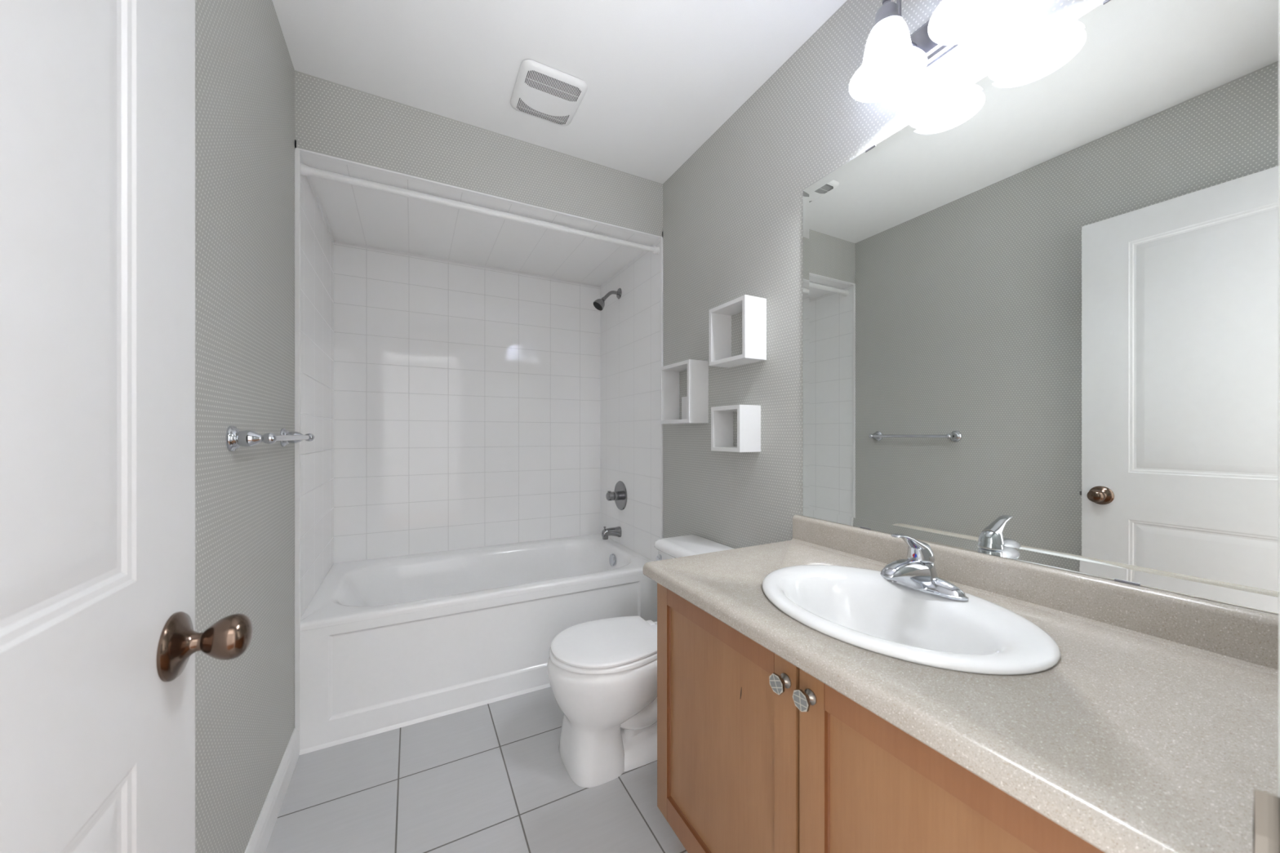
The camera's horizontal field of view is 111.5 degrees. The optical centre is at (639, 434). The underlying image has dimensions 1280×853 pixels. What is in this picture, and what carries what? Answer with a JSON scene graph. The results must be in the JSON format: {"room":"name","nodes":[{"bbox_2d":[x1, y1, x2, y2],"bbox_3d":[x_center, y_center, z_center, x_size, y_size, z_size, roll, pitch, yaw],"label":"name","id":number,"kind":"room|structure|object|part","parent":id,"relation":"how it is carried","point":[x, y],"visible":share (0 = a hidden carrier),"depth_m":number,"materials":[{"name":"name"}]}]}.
{"room":"bathroom","nodes":[
{"label":"bathroom","id":0,"kind":"room"},
{"bbox_2d":[195,0,333,852],"bbox_3d":[-1.026,-0.077,1.060,0.105,2.443,2.970,0,0,-28],"label":"wall","id":1,"kind":"structure","parent":0,"point":[245,71],"depth_m":1.13,"materials":[{"name":"paint"}]},
{"bbox_2d":[225,425,314,451],"bbox_3d":[-1.012,0.009,1.226,0.084,0.060,0.513,0,0,-28],"label":"towel bar","id":2,"kind":"object","parent":1,"relation":"attached to","point":[235,438],"visible":1,"depth_m":1.02,"materials":[{"name":"silver metal"}]},
{"bbox_3d":[-0.907,0.009,1.025,0.084,0.060,0.060,0,0,-28],"label":"post","id":3,"kind":"part","parent":2,"relation":"part of","materials":[{"name":"silver metal"}]},
{"bbox_3d":[-1.117,0.009,1.427,0.084,0.060,0.060,0,0,-28],"label":"post","id":4,"kind":"part","parent":2,"relation":"part of","materials":[{"name":"silver metal"}]},
{"bbox_2d":[244,728,299,852],"bbox_3d":[-0.787,1.094,0.721,0.014,0.100,1.883,0,0,-28],"label":"baseboard","id":5,"kind":"structure","parent":1,"relation":"attached to","point":[260,838],"depth_m":1.29,"materials":[{"name":"white paint"}]},
{"bbox_2d":[294,147,300,735],"bbox_3d":[-1.227,0.061,1.562,0.015,2.166,0.015,0,0,-28],"label":"trim","id":6,"kind":"structure","parent":1,"relation":"attached to","point":[297,153],"depth_m":1.55,"materials":[{"name":"white paint"}]},
{"bbox_2d":[300,153,336,242],"bbox_3d":[-1.418,-1.016,1.936,0.012,0.012,0.825,0,0,-28],"label":"trim","id":7,"kind":"structure","parent":1,"relation":"attached to","point":[302,159],"depth_m":1.91,"materials":[{"name":"white paint"}]},
{"bbox_2d":[333,243,599,563],"bbox_3d":[-0.971,0.046,2.700,1.513,2.196,0.115,0,0,-28],"label":"wall","id":8,"kind":"structure","parent":0,"point":[467,398],"depth_m":2.58,"materials":[{"name":"tile"}]},
{"bbox_2d":[333,240,600,288],"bbox_3d":[-0.941,-1.016,2.644,1.513,0.012,0.012,0,0,-28],"label":"trim","id":9,"kind":"structure","parent":8,"relation":"attached to","point":[335,242],"depth_m":2.58,"materials":[{"name":"white paint"}]},
{"bbox_2d":[265,686,688,852],"bbox_3d":[-0.479,1.174,0.539,2.850,0.060,4.400,0,0,-28],"label":"floor","id":10,"kind":"structure","parent":0,"point":[493,777],"depth_m":1.38,"materials":[{"name":"tile"}]},
{"bbox_2d":[299,533,657,755],"bbox_3d":[-0.749,0.911,2.275,1.512,0.466,0.842,0,0,-28],"label":"bathtub","id":11,"kind":"object","parent":10,"relation":"on","point":[386,644],"visible":0.88,"depth_m":1.87,"materials":[{"name":"white ceramic"}]},
{"bbox_3d":[-0.166,0.749,2.604,0.018,0.072,0.072,0,0,-28],"label":"overflow plate","id":12,"kind":"part","parent":11,"relation":"part of","materials":[{"name":"silver metal"}]},
{"bbox_2d":[546,534,733,787],"bbox_3d":[0.016,0.798,1.647,0.739,0.691,0.436,0,0,-28],"label":"toilet","id":13,"kind":"object","parent":10,"relation":"on","point":[602,673],"visible":0.53,"depth_m":1.46,"materials":[{"name":"white ceramic"}]},
{"bbox_3d":[-0.102,0.761,1.585,0.455,0.018,0.354,0,0,-28],"label":"seat","id":14,"kind":"part","parent":13,"relation":"part of","materials":[{"name":"white plastic"}]},
{"bbox_3d":[-0.121,0.742,1.575,0.398,0.015,0.342,0,0,-28],"label":"lid","id":15,"kind":"part","parent":13,"relation":"part of","materials":[{"name":"white plastic"}]},
{"bbox_3d":[0.089,0.526,1.836,0.027,0.027,0.084,0,0,-28],"label":"flush lever","id":16,"kind":"part","parent":13,"relation":"part of","materials":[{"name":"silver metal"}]},
{"bbox_3d":[0.251,0.638,1.770,0.201,0.288,0.410,0,0,-28],"label":"tank","id":17,"kind":"part","parent":13,"relation":"part of","materials":[{"name":"white ceramic"}]},
{"bbox_3d":[0.247,0.474,1.767,0.219,0.043,0.436,0,0,-28],"label":"tank lid","id":18,"kind":"part","parent":13,"relation":"part of","materials":[{"name":"white ceramic"}]},
{"bbox_2d":[657,582,1104,852],"bbox_3d":[0.511,0.764,0.885,0.577,0.759,0.995,0,0,-28],"label":"vanity cabinet","id":19,"kind":"object","parent":10,"relation":"on","point":[757,753],"visible":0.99,"depth_m":0.78,"materials":[{"name":"brown wood"}]},
{"bbox_3d":[0.170,0.708,0.991,0.019,0.636,0.491,0,0,-28],"label":"cabinet door","id":20,"kind":"part","parent":19,"relation":"part of","materials":[{"name":"brown wood"}]},
{"bbox_3d":[0.253,0.445,0.783,0.025,0.034,0.034,0,0,-28],"label":"knob","id":21,"kind":"part","parent":19,"relation":"part of","materials":[{"name":"silver metal"}]},
{"bbox_3d":[0.279,0.445,0.735,0.025,0.035,0.035,0,0,-28],"label":"knob","id":22,"kind":"part","parent":19,"relation":"part of","materials":[{"name":"silver metal"}]},
{"bbox_3d":[0.401,0.708,0.549,0.019,0.636,0.491,0,0,-28],"label":"cabinet door","id":23,"kind":"part","parent":19,"relation":"part of","materials":[{"name":"brown wood"}]},
{"bbox_2d":[643,515,1278,852],"bbox_3d":[0.503,0.327,0.886,0.591,0.114,1.008,0,0,-28],"label":"countertop","id":24,"kind":"structure","parent":19,"relation":"on","point":[1153,728],"depth_m":0.61,"materials":[{"name":"laminate"}]},
{"bbox_2d":[761,564,1060,675],"bbox_3d":[0.498,0.425,0.892,0.426,0.174,0.532,0,0,-28],"label":"sink","id":25,"kind":"object","parent":24,"relation":"in","point":[856,606],"visible":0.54,"depth_m":0.89,"materials":[{"name":"white ceramic"}]},
{"bbox_2d":[880,533,968,600],"bbox_3d":[0.595,0.275,0.970,0.168,0.128,0.156,0,0,4],"label":"faucet","id":26,"kind":"object","parent":25,"relation":"on","point":[917,571],"visible":1,"depth_m":0.92,"materials":[{"name":"silver metal"}]},
{"bbox_3d":[0.571,0.303,0.938,0.138,0.068,0.051,0,0,-28],"label":"spout","id":27,"kind":"part","parent":26,"relation":"part of","materials":[{"name":"silver metal"}]},
{"bbox_3d":[0.591,0.244,0.949,0.121,0.066,0.052,0,0,-28],"label":"handle","id":28,"kind":"part","parent":26,"relation":"part of","materials":[{"name":"silver metal"}]},
{"bbox_3d":[0.627,0.336,0.968,0.054,0.007,0.179,0,0,-28],"label":"plate","id":29,"kind":"part","parent":26,"relation":"part of","materials":[{"name":"silver metal"}]},
{"bbox_2d":[294,70,662,237],"bbox_3d":[-0.561,-1.161,1.916,1.724,0.277,0.020,0,0,-28],"label":"wall","id":30,"kind":"structure","parent":0,"point":[333,119],"depth_m":1.81,"materials":[{"name":"paint"}]},
{"bbox_2d":[296,147,662,239],"bbox_3d":[-0.561,-1.021,1.916,1.513,0.006,0.025,0,0,-28],"label":"trim","id":31,"kind":"structure","parent":30,"relation":"attached to","point":[315,154],"depth_m":1.82,"materials":[{"name":"white paint"}]},
{"bbox_2d":[300,162,660,254],"bbox_3d":[-0.579,-0.975,1.951,1.514,0.056,0.042,0,0,-27],"label":"shower curtain rod","id":32,"kind":"object","parent":30,"relation":"attached to","point":[306,171],"visible":0.98,"depth_m":1.84,"materials":[{"name":"white paint"}]},
{"bbox_2d":[302,154,658,285],"bbox_3d":[-0.754,-1.037,2.286,1.513,0.030,0.819,0,0,-28],"label":"ceiling","id":33,"kind":"structure","parent":0,"point":[357,215],"depth_m":2.21,"materials":[{"name":"tile"}]},
{"bbox_2d":[271,0,847,183],"bbox_3d":[-0.323,-1.324,1.428,1.750,0.050,2.970,0,0,-28],"label":"ceiling","id":34,"kind":"structure","parent":0,"point":[661,77],"depth_m":1.50,"materials":[{"name":"paint"}]},
{"bbox_2d":[510,59,587,125],"bbox_3d":[-0.350,-1.287,1.662,0.245,0.022,0.258,0,0,-28],"label":"ceiling vent","id":35,"kind":"object","parent":34,"relation":"in","point":[540,91],"visible":1,"depth_m":1.63,"materials":[{"name":"white plastic"}]},
{"bbox_2d":[600,0,1105,561],"bbox_3d":[0.408,-0.077,1.810,0.106,2.443,2.970,0,0,-28],"label":"wall","id":36,"kind":"structure","parent":0,"point":[733,211],"depth_m":1.70,"materials":[{"name":"paint"}]},
{"bbox_2d":[593,288,622,311],"bbox_3d":[-0.203,-0.836,2.678,0.174,0.154,0.072,0,0,-28],"label":"shower","id":37,"kind":"object","parent":36,"relation":"attached to","point":[599,304],"visible":1,"depth_m":2.66,"materials":[{"name":"silver metal"}]},
{"bbox_3d":[-0.180,-0.855,2.693,0.119,0.073,0.020,0,0,-28],"label":"arm","id":38,"kind":"part","parent":37,"relation":"part of","materials":[{"name":"silver metal"}]},
{"bbox_2d":[601,526,621,539],"bbox_3d":[-0.179,0.602,2.694,0.114,0.078,0.062,0,0,-28],"label":"tub spout","id":39,"kind":"object","parent":36,"relation":"attached to","point":[615,531],"visible":1,"depth_m":2.67,"materials":[{"name":"silver metal"}]},
{"bbox_2d":[605,480,626,510],"bbox_3d":[-0.160,0.377,2.681,0.094,0.180,0.180,0,0,-28],"label":"shower valve","id":40,"kind":"object","parent":36,"relation":"attached to","point":[619,495],"visible":1,"depth_m":2.66,"materials":[{"name":"silver metal"}]},
{"bbox_3d":[-0.182,0.374,2.669,0.044,0.061,0.056,0,0,-28],"label":"handle","id":41,"kind":"part","parent":40,"relation":"part of","materials":[{"name":"silver metal"}]},
{"bbox_3d":[-0.146,0.377,2.688,0.044,0.054,0.054,0,0,-28],"label":"valve stem","id":42,"kind":"part","parent":40,"relation":"part of","materials":[{"name":"silver metal"}]},
{"bbox_2d":[660,237,662,538],"bbox_3d":[0.113,0.061,2.262,0.010,2.166,0.015,0,0,-28],"label":"trim","id":43,"kind":"structure","parent":36,"relation":"attached to","point":[661,238],"depth_m":2.26,"materials":[{"name":"white paint"}]},
{"bbox_2d":[659,359,708,424],"bbox_3d":[0.198,-0.187,2.000,0.102,0.272,0.250,0,0,-28],"label":"cube shelf","id":44,"kind":"object","parent":36,"relation":"attached to","point":[697,370],"visible":1,"depth_m":1.91,"materials":[{"name":"white laminate"}]},
{"bbox_2d":[681,396,687,419],"bbox_3d":[0.231,-0.122,2.011,0.029,0.109,0.100,0,0,-28],"label":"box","id":45,"kind":"object","parent":44,"relation":"in","point":[684,399],"visible":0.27,"depth_m":2.03,"materials":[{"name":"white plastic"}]},
{"bbox_2d":[711,404,760,452],"bbox_3d":[0.366,-0.022,1.679,0.100,0.173,0.172,0,0,-28],"label":"cube shelf","id":46,"kind":"object","parent":36,"relation":"attached to","point":[748,416],"visible":1,"depth_m":1.62,"materials":[{"name":"white laminate"}]},
{"bbox_2d":[709,294,766,368],"bbox_3d":[0.370,-0.387,1.671,0.102,0.225,0.213,0,0,-28],"label":"cube shelf","id":47,"kind":"object","parent":36,"relation":"attached to","point":[753,308],"visible":1,"depth_m":1.61,"materials":[{"name":"white laminate"}]},
{"bbox_2d":[848,0,1023,102],"bbox_3d":[0.664,-1.021,0.985,0.216,0.306,0.356,0,0,-28],"label":"vanity light","id":48,"kind":"object","parent":36,"relation":"attached to","point":[894,60],"visible":1,"depth_m":1.03,"materials":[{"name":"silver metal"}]},
{"bbox_3d":[0.598,-0.929,1.058,0.055,0.089,0.055,0,0,-28],"label":"bulb","id":49,"kind":"part","parent":48,"relation":"part of","materials":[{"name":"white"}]},
{"bbox_3d":[0.598,-0.927,1.058,0.166,0.119,0.166,0,0,-28],"label":"lamp shade","id":50,"kind":"part","parent":48,"relation":"part of","materials":[{"name":"white glass"}]},
{"bbox_3d":[0.645,-1.076,1.082,0.120,0.196,0.014,0,0,-28],"label":"arm","id":51,"kind":"part","parent":48,"relation":"part of","materials":[{"name":"silver metal"}]},
{"bbox_3d":[0.686,-0.929,0.889,0.055,0.089,0.055,0,0,-28],"label":"bulb","id":52,"kind":"part","parent":48,"relation":"part of","materials":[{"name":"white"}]},
{"bbox_3d":[0.686,-0.927,0.889,0.166,0.119,0.166,0,0,-28],"label":"lamp shade","id":53,"kind":"part","parent":48,"relation":"part of","materials":[{"name":"white glass"}]},
{"bbox_2d":[791,515,1278,675],"bbox_3d":[0.750,0.311,1.015,0.034,0.084,1.008,0,0,-28],"label":"backsplash","id":54,"kind":"structure","parent":36,"relation":"attached to","point":[1245,637],"depth_m":0.81,"materials":[{"name":"laminate"}]},
{"bbox_2d":[803,0,1278,613],"bbox_3d":[0.766,-0.270,1.016,0.006,1.080,0.968,0,0,-28],"label":"mirror","id":55,"kind":"object","parent":36,"relation":"attached to","point":[1040,311],"visible":1,"depth_m":0.85,"materials":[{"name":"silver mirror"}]},
{"bbox_3d":[0.352,-0.078,0.170,1.524,2.443,0.115,0,0,-28],"label":"wall","id":56,"kind":"structure","parent":0,"visible":0},
{"bbox_2d":[0,0,253,852],"bbox_3d":[-0.406,0.120,0.269,0.107,2.027,0.729,0,0,-28],"label":"door","id":57,"kind":"structure","parent":56,"relation":"in","point":[100,642],"depth_m":0.40,"materials":[{"name":"white paint"}]},
{"bbox_3d":[-0.514,0.253,0.545,0.045,0.053,0.053,0,0,-28],"label":"knob","id":58,"kind":"part","parent":57,"relation":"part of","materials":[{"name":"brown metal"}]},
{"bbox_2d":[1253,0,1279,852],"bbox_3d":[0.111,0.084,0.049,0.891,2.120,0.154,0,0,-28],"label":"trim","id":59,"kind":"structure","parent":56,"relation":"attached to","point":[1266,806],"depth_m":0.29,"materials":[{"name":"white paint"}]},
{"bbox_3d":[0.423,0.265,0.270,0.007,0.058,0.051,0,0,-28],"label":"strike plate","id":60,"kind":"part","parent":59,"relation":"part of","materials":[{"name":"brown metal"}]}
]}

